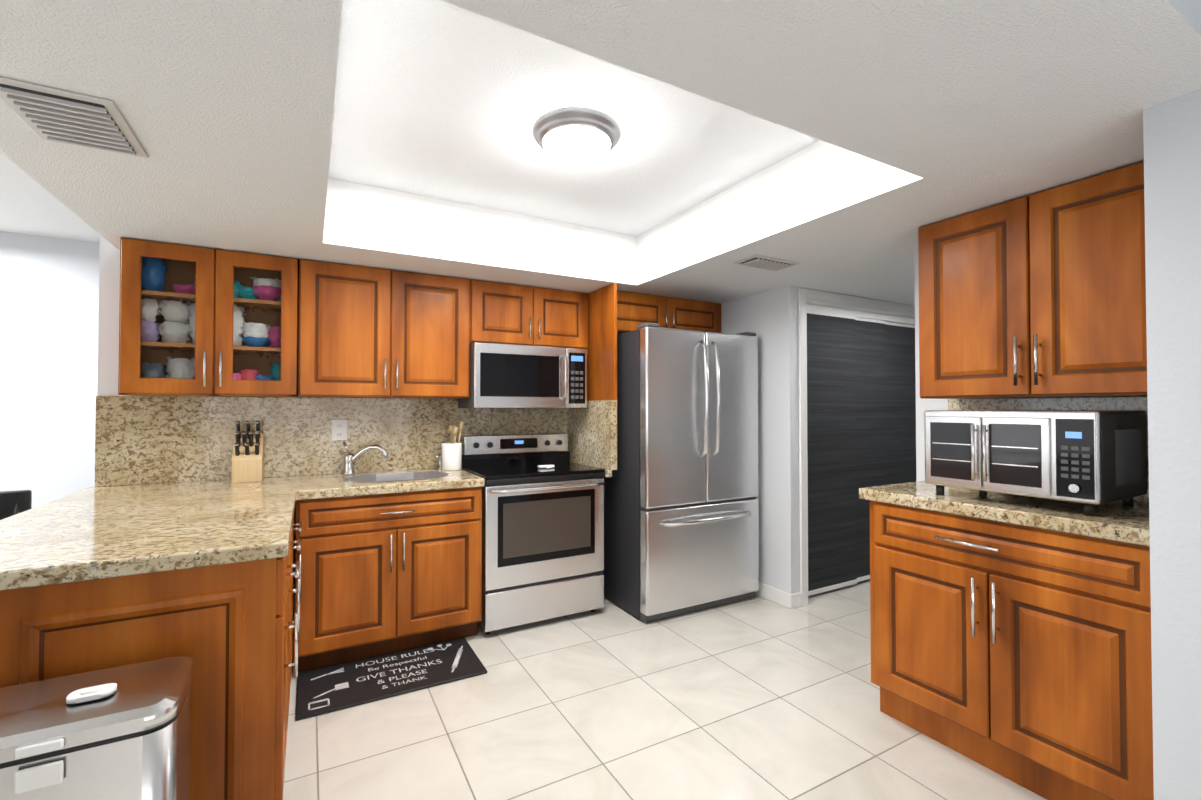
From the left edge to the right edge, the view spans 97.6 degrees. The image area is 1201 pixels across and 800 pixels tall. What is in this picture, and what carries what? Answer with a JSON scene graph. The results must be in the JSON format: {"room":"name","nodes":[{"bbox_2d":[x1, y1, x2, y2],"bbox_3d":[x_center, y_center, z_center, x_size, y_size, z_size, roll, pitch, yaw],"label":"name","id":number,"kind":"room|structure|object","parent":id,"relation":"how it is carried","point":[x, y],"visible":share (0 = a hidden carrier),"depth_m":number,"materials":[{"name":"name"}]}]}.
{"room":"kitchen","nodes":[
{"label":"kitchen","id":0,"kind":"room"},
{"bbox_2d":[0,231,99,507],"bbox_3d":[-4.575,0.093,3.241,3.700,2.450,0.100,0,-1,-29],"label":"wall","id":1,"kind":"structure","parent":0,"point":[49,306],"depth_m":3.62,"materials":[{"name":"white paint"}]},
{"bbox_2d":[0,152,99,242],"bbox_3d":[-0.399,-1.169,2.430,10.200,0.050,10.600,0,-1,-29],"label":"ceiling","id":2,"kind":"structure","parent":0,"point":[29,205],"depth_m":3.17,"materials":[{"name":"white paint"}]},
{"bbox_2d":[98,235,441,632],"bbox_3d":[-0.929,0.097,3.501,3.590,2.450,0.120,0,-1,-29],"label":"wall","id":3,"kind":"structure","parent":0,"point":[108,327],"depth_m":2.61,"materials":[{"name":"white paint"}]},
{"bbox_2d":[118,237,299,396],"bbox_3d":[-1.942,-0.379,2.672,0.708,0.718,0.356,0,-1,-29],"label":"upper cabinet","id":4,"kind":"object","parent":3,"relation":"attached to","point":[201,321],"visible":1,"depth_m":2.53,"materials":[{"name":"brown wood"}]},
{"bbox_2d":[95,396,616,486],"bbox_3d":[-1.183,0.206,2.918,2.582,0.443,0.648,0,-1,-29],"label":"backsplash","id":5,"kind":"structure","parent":3,"relation":"attached to","point":[152,439],"depth_m":2.98,"materials":[{"name":"stone"}]},
{"bbox_2d":[332,420,346,440],"bbox_3d":[-1.526,0.176,3.071,0.080,0.120,0.008,0,-1,-29],"label":"electrical outlet","id":6,"kind":"object","parent":5,"relation":"attached to","point":[339,429],"visible":1,"depth_m":3.07,"materials":[{"name":"white plastic"}]},
{"bbox_2d":[298,259,469,398],"bbox_3d":[-1.240,-0.373,3.062,0.893,0.718,0.356,0,-1,-29],"label":"upper cabinet","id":7,"kind":"object","parent":3,"relation":"attached to","point":[367,332],"visible":1,"depth_m":2.91,"materials":[{"name":"brown wood"}]},
{"bbox_2d":[470,279,587,349],"bbox_3d":[-0.497,-0.535,3.476,0.803,0.383,0.356,0,-1,-29],"label":"upper cabinet","id":8,"kind":"object","parent":3,"relation":"attached to","point":[504,313],"visible":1,"depth_m":3.33,"materials":[{"name":"brown wood"}]},
{"bbox_2d":[458,342,586,407],"bbox_3d":[-0.495,-0.142,3.422,0.751,0.391,0.442,0,-1,-29],"label":"microwave","id":9,"kind":"object","parent":8,"relation":"attached to","point":[512,376],"visible":1,"depth_m":3.25,"materials":[{"name":"grey metal"}]},
{"bbox_2d":[587,283,616,400],"bbox_3d":[-0.063,-0.360,3.547,0.022,0.730,0.648,0,-1,-29],"label":"panel","id":10,"kind":"object","parent":3,"relation":"attached to","point":[602,350],"visible":0.64,"depth_m":3.39,"materials":[{"name":"brown wood"}]},
{"bbox_2d":[617,291,720,333],"bbox_3d":[0.357,-0.584,3.854,1.000,0.273,0.524,0,-1,-29],"label":"upper cabinet","id":11,"kind":"object","parent":3,"relation":"attached to","point":[634,310],"visible":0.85,"depth_m":3.64,"materials":[{"name":"brown wood"}]},
{"bbox_2d":[0,0,1200,305],"bbox_3d":[1.000,-0.939,2.739,6.050,0.400,3.110,0,-1,-29],"label":"ceiling","id":12,"kind":"structure","parent":0,"point":[844,146],"depth_m":1.66,"materials":[{"name":"white paint"}]},
{"bbox_2d":[0,77,148,157],"bbox_3d":[-1.422,-0.750,1.423,0.240,0.018,0.340,0,-1,-29],"label":"ceiling vent","id":13,"kind":"object","parent":12,"relation":"in","point":[57,115],"visible":1,"depth_m":1.39,"materials":[{"name":"grey metal"}]},
{"bbox_2d":[532,107,620,165],"bbox_3d":[-0.094,-1.000,2.083,0.352,0.128,0.352,0,-1,-29],"label":"ceiling light","id":14,"kind":"object","parent":12,"relation":"attached to","point":[576,136],"visible":1,"depth_m":1.99,"materials":[{"name":"white glass"}]},
{"bbox_2d":[733,254,799,270],"bbox_3d":[0.891,-0.729,2.819,0.320,0.018,0.170,0,-1,-29],"label":"ceiling vent","id":15,"kind":"object","parent":12,"relation":"in","point":[765,262],"visible":0.98,"depth_m":2.79,"materials":[{"name":"grey metal"}]},
{"bbox_2d":[283,579,1046,799],"bbox_3d":[-0.399,1.331,2.393,10.200,0.050,10.600,0,-1,-29],"label":"floor","id":16,"kind":"structure","parent":0,"point":[756,697],"depth_m":2.10,"materials":[{"name":"tile"}]},
{"bbox_2d":[0,490,31,519],"bbox_3d":[-2.762,0.860,2.186,0.420,0.886,0.434,0,-1,-29],"label":"bar stool","id":17,"kind":"object","parent":16,"relation":"on","point":[12,503],"visible":0.33,"depth_m":2.42,"materials":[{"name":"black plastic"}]},
{"bbox_2d":[0,656,192,799],"bbox_3d":[-1.211,0.962,1.104,0.531,0.648,0.293,0,-1,-29],"label":"trash can","id":18,"kind":"object","parent":16,"relation":"on","point":[119,733],"visible":1,"depth_m":1.11,"materials":[{"name":"silver metal"}]},
{"bbox_2d":[0,532,291,799],"bbox_3d":[-1.278,0.874,1.530,0.620,0.838,0.380,0,-1,-29],"label":"base cabinet","id":19,"kind":"object","parent":16,"relation":"on","point":[227,629],"depth_m":1.43,"materials":[{"name":"brown wood"}]},
{"bbox_2d":[0,487,303,590],"bbox_3d":[-1.535,0.434,1.759,0.887,0.045,1.050,0,-1,-29],"label":"countertop","id":20,"kind":"structure","parent":19,"relation":"on","point":[93,533],"depth_m":1.60,"materials":[{"name":"stone"}]},
{"bbox_2d":[578,463,611,476],"bbox_3d":[-0.097,0.460,3.524,0.044,0.045,0.633,0,-1,-29],"label":"countertop","id":21,"kind":"structure","parent":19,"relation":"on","point":[608,473],"depth_m":3.25,"materials":[{"name":"stone"}]},
{"bbox_2d":[292,518,295,677],"bbox_3d":[-1.458,0.878,1.854,0.620,0.838,0.360,0,-1,-29],"label":"base cabinet","id":22,"kind":"object","parent":16,"relation":"on","point":[293,547],"depth_m":1.74,"materials":[{"name":"brown wood"}]},
{"bbox_2d":[296,523,299,641],"bbox_3d":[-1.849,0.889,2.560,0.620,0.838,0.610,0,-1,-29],"label":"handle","id":23,"kind":"object","parent":16,"relation":"on","point":[297,541],"depth_m":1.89,"materials":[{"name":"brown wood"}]},
{"bbox_2d":[295,487,481,672],"bbox_3d":[-1.171,0.894,2.910,0.885,0.838,0.654,0,-1,-29],"label":"base cabinet","id":24,"kind":"object","parent":16,"relation":"on","point":[381,574],"visible":0.88,"depth_m":2.64,"materials":[{"name":"brown wood"}]},
{"bbox_2d":[60,475,303,498],"bbox_3d":[-1.938,0.444,2.479,0.880,0.045,0.360,0,-1,-29],"label":"countertop","id":25,"kind":"structure","parent":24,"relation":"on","point":[139,489],"depth_m":2.57,"materials":[{"name":"stone"}]},
{"bbox_2d":[49,468,484,502],"bbox_3d":[-1.558,0.448,2.712,1.771,0.045,0.638,0,-1,-29],"label":"countertop","id":26,"kind":"structure","parent":24,"relation":"on","point":[321,486],"depth_m":2.67,"materials":[{"name":"stone"}]},
{"bbox_2d":[231,420,263,482],"bbox_3d":[-1.859,0.266,2.773,0.130,0.318,0.178,0,-1,-29],"label":"knife block","id":27,"kind":"object","parent":26,"relation":"on","point":[248,457],"visible":1,"depth_m":2.73,"materials":[{"name":"brown wood"}]},
{"bbox_2d":[343,442,387,474],"bbox_3d":[-1.354,0.335,3.024,0.231,0.189,0.172,0,-1,-29],"label":"faucet","id":28,"kind":"object","parent":26,"relation":"on","point":[350,459],"visible":1,"depth_m":3.01,"materials":[{"name":"silver metal"}]},
{"bbox_2d":[345,471,450,482],"bbox_3d":[-1.120,0.526,2.932,0.554,0.200,0.379,0,-1,-29],"label":"sink","id":29,"kind":"object","parent":26,"relation":"in","point":[394,477],"visible":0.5,"depth_m":3.07,"materials":[{"name":"silver metal"}]},
{"bbox_2d":[436,455,441,469],"bbox_3d":[-1.002,0.388,3.271,0.052,0.090,0.060,0,-1,-29],"label":"soap dispenser","id":30,"kind":"object","parent":26,"relation":"on","point":[440,462],"visible":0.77,"depth_m":3.28,"materials":[{"name":"silver metal"}]},
{"bbox_2d":[442,422,463,470],"bbox_3d":[-0.920,0.283,3.263,0.128,0.298,0.120,0,-1,-29],"label":"utensil crock","id":31,"kind":"object","parent":26,"relation":"on","point":[452,455],"visible":1,"depth_m":3.22,"materials":[{"name":"white ceramic"}]},
{"bbox_2d":[295,638,486,720],"bbox_3d":[-0.989,1.294,2.504,0.795,0.026,0.425,0,-1,-29],"label":"kitchen mat","id":32,"kind":"object","parent":16,"relation":"on","point":[328,689],"visible":0.98,"depth_m":2.46,"materials":[{"name":"black fabric"}]},
{"bbox_2d":[356,649,433,667],"bbox_3d":[-1.027,1.295,2.641,0.369,0.001,0.042,0,-1,-29],"label":"lettering","id":33,"kind":"object","parent":32,"relation":"on","point":[392,658],"visible":1,"depth_m":2.64,"materials":[{"name":"white"}]},
{"bbox_2d":[368,656,426,670],"bbox_3d":[-0.992,1.294,2.575,0.268,0.001,0.046,0,-1,-29],"label":"lettering","id":34,"kind":"object","parent":32,"relation":"on","point":[372,669],"visible":1,"depth_m":2.57,"materials":[{"name":"white"}]},
{"bbox_2d":[356,659,441,680],"bbox_3d":[-0.957,1.293,2.514,0.384,0.001,0.043,0,-1,-29],"label":"lettering","id":35,"kind":"object","parent":32,"relation":"on","point":[399,670],"visible":1,"depth_m":2.52,"materials":[{"name":"white"}]},
{"bbox_2d":[378,669,426,683],"bbox_3d":[-0.925,1.292,2.455,0.218,0.001,0.038,0,-1,-29],"label":"lettering","id":36,"kind":"object","parent":32,"relation":"on","point":[402,676],"visible":1,"depth_m":2.46,"materials":[{"name":"white"}]},
{"bbox_2d":[382,676,426,688],"bbox_3d":[-0.896,1.291,2.404,0.194,0.001,0.031,0,-1,-29],"label":"lettering","id":37,"kind":"object","parent":32,"relation":"on","point":[403,682],"visible":1,"depth_m":2.40,"materials":[{"name":"white"}]},
{"bbox_2d":[461,433,604,633],"bbox_3d":[-0.429,0.773,3.289,0.751,1.092,0.659,0,-1,-29],"label":"range","id":38,"kind":"object","parent":16,"relation":"on","point":[542,543],"visible":0.92,"depth_m":3.08,"materials":[{"name":"grey metal"}]},
{"bbox_2d":[538,464,554,468],"bbox_3d":[-0.341,0.416,3.291,0.100,0.018,0.090,0,-1,-29],"label":"spoon rest","id":39,"kind":"object","parent":38,"relation":"on","point":[547,466],"visible":1,"depth_m":3.27,"materials":[{"name":"white ceramic"}]},
{"bbox_2d":[602,322,758,621],"bbox_3d":[0.469,0.438,3.625,0.900,1.772,0.949,0,-1,-29],"label":"refrigerator","id":40,"kind":"object","parent":16,"relation":"on","point":[681,512],"visible":0.96,"depth_m":3.24,"materials":[{"name":"grey metal"}]},
{"bbox_2d":[870,500,1153,799],"bbox_3d":[1.548,0.855,1.921,0.614,0.888,0.865,0,-1,-29],"label":"base cabinet","id":41,"kind":"object","parent":16,"relation":"on","point":[1020,655],"visible":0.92,"depth_m":1.72,"materials":[{"name":"brown wood"}]},
{"bbox_2d":[859,481,1149,545],"bbox_3d":[1.552,0.386,1.948,0.588,0.045,0.895,0,-1,-29],"label":"countertop","id":42,"kind":"structure","parent":41,"relation":"on","point":[1115,520],"depth_m":1.77,"materials":[{"name":"stone"}]},
{"bbox_2d":[924,410,1146,515],"bbox_3d":[1.536,0.200,1.898,0.431,0.324,0.521,0,-1,-29],"label":"toaster oven","id":43,"kind":"object","parent":42,"relation":"on","point":[1089,460],"visible":1,"depth_m":1.73,"materials":[{"name":"silver metal"}]},
{"bbox_2d":[720,293,759,593],"bbox_3d":[0.913,0.105,4.025,0.140,2.450,0.990,0,-1,-29],"label":"wall","id":44,"kind":"structure","parent":0,"point":[741,315],"depth_m":3.68,"materials":[{"name":"white paint"}]},
{"bbox_2d":[760,286,908,593],"bbox_3d":[2.266,0.106,4.060,2.540,2.450,0.220,0,-1,-29],"label":"wall","id":45,"kind":"structure","parent":0,"point":[770,319],"depth_m":3.42,"materials":[{"name":"white paint"}]},
{"bbox_2d":[757,582,801,608],"bbox_3d":[1.172,1.277,3.462,0.095,0.090,0.295,0,-1,-29],"label":"baseboard","id":46,"kind":"structure","parent":45,"relation":"attached to","point":[783,598],"depth_m":3.39,"materials":[{"name":"white paint"}]},
{"bbox_2d":[798,288,914,606],"bbox_3d":[1.970,0.305,3.826,1.640,2.045,0.138,0,-1,-29],"label":"door frame","id":47,"kind":"structure","parent":45,"relation":"attached to","point":[817,296],"depth_m":3.39,"materials":[{"name":"white paint"}]},
{"bbox_2d":[807,304,915,595],"bbox_3d":[1.954,0.334,3.855,1.480,1.948,0.060,0,-1,-29],"label":"door","id":48,"kind":"structure","parent":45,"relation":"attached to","point":[861,405],"depth_m":3.73,"materials":[{"name":"black paint"}]},
{"bbox_2d":[914,249,1146,480],"bbox_3d":[1.852,0.077,2.145,0.120,2.450,1.050,0,-1,-29],"label":"wall","id":49,"kind":"structure","parent":0,"point":[923,406],"depth_m":2.56,"materials":[{"name":"white paint"}]},
{"bbox_2d":[918,161,1146,398],"bbox_3d":[1.676,-0.380,1.974,0.356,0.738,0.800,0,-1,-29],"label":"upper cabinet","id":50,"kind":"object","parent":49,"relation":"attached to","point":[1041,294],"visible":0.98,"depth_m":1.87,"materials":[{"name":"brown wood"}]},
{"bbox_2d":[1143,89,1200,799],"bbox_3d":[2.625,0.045,0.029,0.820,2.450,3.500,0,-1,-29],"label":"wall","id":51,"kind":"structure","parent":0,"point":[1172,161],"depth_m":1.32,"materials":[{"name":"grey paint"}]},
{"bbox_2d":[948,397,1148,502],"bbox_3d":[1.815,0.178,2.062,0.020,0.373,0.835,0,-1,-29],"label":"backsplash","id":52,"kind":"structure","parent":51,"relation":"attached to","point":[1112,404],"depth_m":2.04,"materials":[{"name":"stone"}]}
]}

